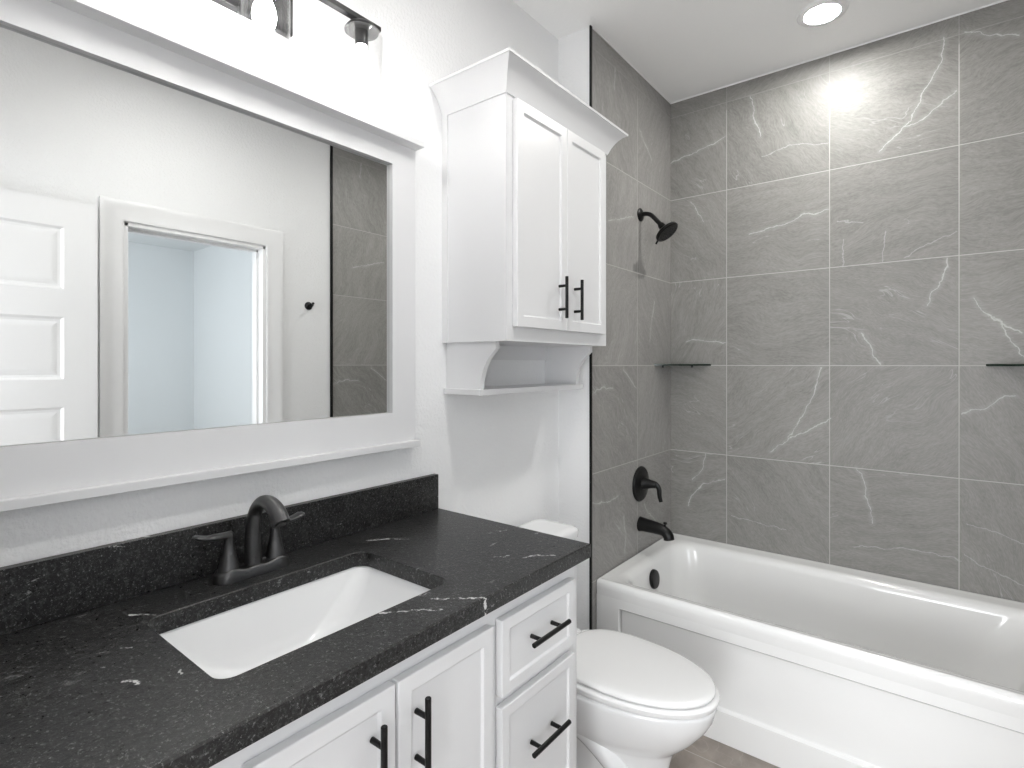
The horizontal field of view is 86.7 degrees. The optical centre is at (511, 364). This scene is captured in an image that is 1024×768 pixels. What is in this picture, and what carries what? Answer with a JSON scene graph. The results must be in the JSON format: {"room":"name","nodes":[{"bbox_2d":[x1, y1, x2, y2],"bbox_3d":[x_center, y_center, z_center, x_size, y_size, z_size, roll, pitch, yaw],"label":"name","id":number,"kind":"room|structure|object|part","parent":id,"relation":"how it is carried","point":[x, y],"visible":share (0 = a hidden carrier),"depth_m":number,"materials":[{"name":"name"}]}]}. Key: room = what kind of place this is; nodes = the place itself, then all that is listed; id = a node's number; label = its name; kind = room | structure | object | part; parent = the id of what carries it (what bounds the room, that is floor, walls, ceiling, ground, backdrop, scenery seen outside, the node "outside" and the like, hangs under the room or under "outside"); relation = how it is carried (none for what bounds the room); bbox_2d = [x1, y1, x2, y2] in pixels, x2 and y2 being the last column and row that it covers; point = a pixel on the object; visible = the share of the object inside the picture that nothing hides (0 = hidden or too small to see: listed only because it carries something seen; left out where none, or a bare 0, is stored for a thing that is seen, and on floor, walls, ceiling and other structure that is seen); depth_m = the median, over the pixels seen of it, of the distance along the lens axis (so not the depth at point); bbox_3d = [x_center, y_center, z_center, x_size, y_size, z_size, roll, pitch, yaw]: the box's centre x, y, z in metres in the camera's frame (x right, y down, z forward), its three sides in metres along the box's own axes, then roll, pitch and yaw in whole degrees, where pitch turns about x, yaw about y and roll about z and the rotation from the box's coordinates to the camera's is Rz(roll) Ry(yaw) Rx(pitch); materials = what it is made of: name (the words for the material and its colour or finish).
{"room":"bathroom","nodes":[
{"label":"bathroom","id":0,"kind":"room"},
{"bbox_2d":[0,0,557,566],"bbox_3d":[-0.476,-0.015,1.527,0.100,2.722,2.086,0,0,38],"label":"wall","id":1,"kind":"structure","parent":0,"point":[493,457],"depth_m":1.67,"materials":[{"name":"white paint"}]},
{"bbox_2d":[0,0,424,511],"bbox_3d":[-0.601,-0.209,1.239,0.059,0.912,1.023,0,0,38],"label":"wall mirror","id":2,"kind":"object","parent":1,"relation":"attached to","point":[207,257],"visible":1,"depth_m":1.14,"materials":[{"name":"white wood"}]},
{"bbox_3d":[-0.608,0.237,1.245,0.041,0.019,1.023,0,0,38],"label":"sill","id":3,"kind":"part","parent":2,"relation":"part of","materials":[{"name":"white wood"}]},
{"bbox_2d":[0,474,437,634],"bbox_3d":[-0.619,0.404,1.248,0.020,0.110,1.221,0,0,38],"label":"backsplash","id":4,"kind":"structure","parent":1,"relation":"attached to","point":[38,591],"depth_m":1.11,"materials":[{"name":"black stone"}]},
{"bbox_2d":[211,0,292,52],"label":"vanity light","id":5,"kind":"object","parent":1,"relation":"attached to","point":[268,16],"depth_m":1.23,"materials":[{"name":"white glass"}]},
{"bbox_3d":[-0.535,-0.749,1.170,0.104,0.178,0.104,0,0,38],"label":"lamp shade","id":6,"kind":"part","parent":5,"relation":"part of","materials":[{"name":"clear glass"}]},
{"bbox_3d":[-0.535,-0.767,1.170,0.050,0.094,0.050,0,0,38],"label":"bulb","id":7,"kind":"part","parent":5,"relation":"part of","materials":[{"name":"white glass"}]},
{"bbox_2d":[319,0,382,104],"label":"vanity light","id":8,"kind":"object","parent":1,"relation":"attached to","point":[359,28],"depth_m":1.35,"materials":[{"name":"white glass"}]},
{"bbox_3d":[-0.379,-0.749,1.367,0.104,0.178,0.104,0,0,38],"label":"lamp shade","id":9,"kind":"part","parent":8,"relation":"part of","materials":[{"name":"clear glass"}]},
{"bbox_3d":[-0.379,-0.767,1.367,0.050,0.094,0.050,0,0,38],"label":"bulb","id":10,"kind":"part","parent":8,"relation":"part of","materials":[{"name":"white glass"}]},
{"bbox_2d":[429,47,627,395],"bbox_3d":[0.093,-0.395,1.903,0.328,0.983,0.737,0,0,38],"label":"upper cabinet","id":11,"kind":"object","parent":1,"relation":"attached to","point":[524,156],"visible":1,"depth_m":1.72,"materials":[{"name":"white wood"}]},
{"bbox_2d":[444,383,582,395],"bbox_3d":[0.029,0.087,1.954,0.162,0.019,0.608,0,0,38],"label":"shelf","id":12,"kind":"object","parent":11,"relation":"attached to","point":[451,388],"depth_m":1.78,"materials":[{"name":"white wood"}]},
{"bbox_3d":[-0.030,-0.043,2.000,0.012,0.054,0.546,0,0,38],"label":"mounting rail","id":13,"kind":"part","parent":11,"relation":"part of","materials":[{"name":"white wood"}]},
{"bbox_3d":[0.093,-0.845,1.903,0.326,0.083,0.737,0,0,38],"label":"crown moulding","id":14,"kind":"part","parent":11,"relation":"part of","materials":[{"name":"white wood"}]},
{"bbox_3d":[0.093,-0.454,1.725,0.020,0.681,0.274,0,0,38],"label":"door","id":15,"kind":"part","parent":11,"relation":"part of","materials":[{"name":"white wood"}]},
{"bbox_3d":[0.170,-0.220,1.781,0.035,0.137,0.011,0,0,38],"label":"handle","id":16,"kind":"part","parent":11,"relation":"part of","materials":[{"name":"black metal"}]},
{"bbox_3d":[0.230,-0.220,1.856,0.035,0.137,0.011,0,0,38],"label":"handle","id":17,"kind":"part","parent":11,"relation":"part of","materials":[{"name":"black metal"}]},
{"bbox_3d":[0.261,-0.454,1.937,0.020,0.681,0.264,0,0,38],"label":"door","id":18,"kind":"part","parent":11,"relation":"part of","materials":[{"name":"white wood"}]},
{"bbox_2d":[558,27,670,629],"bbox_3d":[0.478,-0.015,2.610,0.254,2.722,0.837,0,0,38],"label":"wall","id":19,"kind":"structure","parent":0,"point":[631,396],"depth_m":2.43,"materials":[{"name":"grey tile"}]},
{"bbox_2d":[589,25,591,629],"bbox_3d":[0.321,-0.015,2.204,0.006,2.722,0.013,0,0,38],"label":"trim","id":20,"kind":"structure","parent":19,"relation":"attached to","point":[590,26],"depth_m":2.20,"materials":[{"name":"black metal"}]},
{"bbox_2d":[632,466,662,501],"bbox_3d":[0.650,0.566,2.535,0.109,0.166,0.166,0,0,38],"label":"shower valve","id":21,"kind":"object","parent":19,"relation":"attached to","point":[641,483],"visible":1,"depth_m":2.53,"materials":[{"name":"black metal"}]},
{"bbox_3d":[0.656,0.586,2.530,0.093,0.109,0.060,0,0,38],"label":"lever","id":22,"kind":"part","parent":21,"relation":"part of","materials":[{"name":"black metal"}]},
{"bbox_2d":[637,516,673,540],"bbox_3d":[0.672,0.764,2.517,0.166,0.086,0.070,0,0,38],"label":"tub spout","id":23,"kind":"object","parent":19,"relation":"attached to","point":[643,524],"visible":1,"depth_m":2.50,"materials":[{"name":"black metal"}]},
{"bbox_2d":[637,208,677,243],"bbox_3d":[0.677,-0.647,2.513,0.179,0.183,0.114,0,0,38],"label":"shower","id":24,"kind":"object","parent":19,"relation":"attached to","point":[666,231],"visible":1,"depth_m":2.49,"materials":[{"name":"black metal"}]},
{"bbox_3d":[0.655,-0.676,2.530,0.108,0.087,0.021,0,0,38],"label":"arm","id":25,"kind":"part","parent":24,"relation":"part of","materials":[{"name":"black metal"}]},
{"bbox_2d":[669,735,779,767],"bbox_3d":[0.870,1.396,-0.560,4.800,0.100,5.600,0,0,38],"label":"floor","id":26,"kind":"structure","parent":0,"point":[706,752],"depth_m":1.85,"materials":[{"name":"beige tile"}]},
{"bbox_2d":[210,565,576,767],"bbox_3d":[-0.396,0.921,1.067,0.589,0.850,1.200,0,0,38],"label":"vanity cabinet","id":27,"kind":"object","parent":26,"relation":"on","point":[500,690],"visible":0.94,"depth_m":1.05,"materials":[{"name":"white wood"}]},
{"bbox_2d":[0,508,590,767],"bbox_3d":[-0.401,0.477,1.083,0.566,0.034,1.232,0,0,38],"label":"countertop","id":28,"kind":"structure","parent":27,"relation":"on","point":[99,687],"depth_m":0.86,"materials":[{"name":"black stone"}]},
{"bbox_2d":[192,495,304,585],"bbox_3d":[-0.529,0.369,1.162,0.162,0.180,0.242,0,0,38],"label":"sink faucet","id":29,"kind":"object","parent":28,"relation":"on","point":[229,571],"visible":1,"depth_m":1.17,"materials":[{"name":"black metal"}]},
{"bbox_3d":[-0.618,0.399,1.137,0.045,0.098,0.092,0,0,38],"label":"handle","id":30,"kind":"part","parent":29,"relation":"part of","materials":[{"name":"black metal"}]},
{"bbox_3d":[-0.572,0.446,1.196,0.054,0.028,0.166,0,0,38],"label":"plate","id":31,"kind":"part","parent":29,"relation":"part of","materials":[{"name":"black metal"}]},
{"bbox_3d":[-0.526,0.365,1.160,0.155,0.171,0.039,0,0,38],"label":"spout","id":32,"kind":"part","parent":29,"relation":"part of","materials":[{"name":"black metal"}]},
{"bbox_3d":[-0.526,0.399,1.254,0.045,0.098,0.092,0,0,38],"label":"handle","id":33,"kind":"part","parent":29,"relation":"part of","materials":[{"name":"black metal"}]},
{"bbox_2d":[159,566,429,678],"bbox_3d":[-0.397,0.568,1.062,0.357,0.146,0.522,0,0,38],"label":"sink","id":34,"kind":"object","parent":28,"relation":"in","point":[236,641],"visible":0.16,"depth_m":1.18,"materials":[{"name":"white ceramic"}]},
{"bbox_3d":[-0.277,0.872,0.811,0.018,0.679,0.246,0,0,38],"label":"door","id":35,"kind":"part","parent":27,"relation":"part of","materials":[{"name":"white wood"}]},
{"bbox_3d":[-0.210,0.641,0.856,0.035,0.148,0.011,0,0,38],"label":"handle","id":36,"kind":"part","parent":27,"relation":"part of","materials":[{"name":"black metal"}]},
{"bbox_3d":[-0.152,0.641,0.929,0.035,0.148,0.011,0,0,38],"label":"handle","id":37,"kind":"part","parent":27,"relation":"part of","materials":[{"name":"black metal"}]},
{"bbox_3d":[-0.121,0.872,1.009,0.018,0.679,0.246,0,0,38],"label":"door","id":38,"kind":"part","parent":27,"relation":"part of","materials":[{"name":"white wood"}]},
{"bbox_3d":[0.061,0.863,1.239,0.018,0.295,0.284,0,0,38],"label":"drawer","id":39,"kind":"part","parent":27,"relation":"part of","materials":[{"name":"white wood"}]},
{"bbox_3d":[0.061,0.613,1.239,0.018,0.161,0.284,0,0,38],"label":"drawer","id":40,"kind":"part","parent":27,"relation":"part of","materials":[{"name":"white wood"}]},
{"bbox_3d":[0.082,0.840,1.225,0.035,0.011,0.144,0,0,38],"label":"handle","id":41,"kind":"part","parent":27,"relation":"part of","materials":[{"name":"black metal"}]},
{"bbox_3d":[0.082,0.604,1.225,0.035,0.011,0.144,0,0,38],"label":"handle","id":42,"kind":"part","parent":27,"relation":"part of","materials":[{"name":"black metal"}]},
{"bbox_2d":[517,519,719,767],"bbox_3d":[0.279,0.975,1.758,0.763,0.742,0.402,0,0,38],"label":"toilet","id":43,"kind":"object","parent":26,"relation":"on","point":[641,703],"visible":0.43,"depth_m":1.58,"materials":[{"name":"white ceramic"}]},
{"bbox_3d":[0.059,0.624,1.932,0.202,0.039,0.402,0,0,38],"label":"tank lid","id":44,"kind":"part","parent":43,"relation":"part of","materials":[{"name":"white ceramic"}]},
{"bbox_3d":[0.378,0.935,1.680,0.489,0.021,0.344,0,0,38],"label":"lid","id":45,"kind":"part","parent":43,"relation":"part of","materials":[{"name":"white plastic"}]},
{"bbox_3d":[0.332,1.160,1.717,0.613,0.372,0.360,0,0,38],"label":"bowl","id":46,"kind":"part","parent":43,"relation":"part of","materials":[{"name":"white ceramic"}]},
{"bbox_3d":[0.363,0.960,1.692,0.549,0.024,0.362,0,0,38],"label":"seat","id":47,"kind":"part","parent":43,"relation":"part of","materials":[{"name":"white plastic"}]},
{"bbox_2d":[596,533,1023,767],"bbox_3d":[1.189,1.116,2.075,1.522,0.460,0.791,0,0,38],"label":"bathtub","id":48,"kind":"object","parent":26,"relation":"on","point":[811,664],"visible":0.9,"depth_m":1.94,"materials":[{"name":"white ceramic"}]},
{"bbox_2d":[512,0,1002,102],"bbox_3d":[-0.264,-1.426,0.336,1.910,0.100,5.600,0,0,38],"label":"ceiling","id":49,"kind":"structure","parent":0,"point":[685,49],"depth_m":2.21,"materials":[{"name":"white paint"}]},
{"bbox_2d":[797,0,848,26],"bbox_3d":[1.213,-1.373,2.120,0.176,0.009,0.176,0,0,38],"label":"recessed light","id":50,"kind":"object","parent":49,"relation":"in","point":[820,12],"visible":1,"depth_m":2.11,"materials":[{"name":"white ceramic"}]},
{"bbox_2d":[671,0,1023,602],"bbox_3d":[1.424,-0.015,2.473,1.910,2.722,0.120,0,0,38],"label":"wall","id":51,"kind":"structure","parent":0,"point":[847,244],"depth_m":2.33,"materials":[{"name":"grey tile"}]},
{"bbox_2d":[654,364,710,367],"bbox_3d":[0.854,0.008,2.712,0.210,0.018,0.212,0,0,38],"label":"corner shelf","id":52,"kind":"object","parent":51,"relation":"attached to","point":[662,365],"visible":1,"depth_m":2.70,"materials":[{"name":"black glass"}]},
{"bbox_3d":[0.854,0.003,2.712,0.210,0.008,0.212,0,0,38],"label":"pane","id":53,"kind":"part","parent":52,"relation":"part of","materials":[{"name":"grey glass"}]},
{"bbox_2d":[592,0,1007,103],"bbox_3d":[1.179,-1.374,2.062,1.526,0.004,0.827,0,0,38],"label":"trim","id":54,"kind":"structure","parent":51,"relation":"attached to","point":[599,34],"depth_m":2.38,"materials":[{"name":"white ceramic"}]},
{"bbox_2d":[986,364,1023,365],"bbox_3d":[1.853,0.008,1.905,0.271,0.018,0.240,0,0,38],"label":"corner shelf","id":55,"kind":"object","parent":51,"relation":"attached to","point":[986,364],"visible":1,"depth_m":2.01,"materials":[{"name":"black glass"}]}
]}

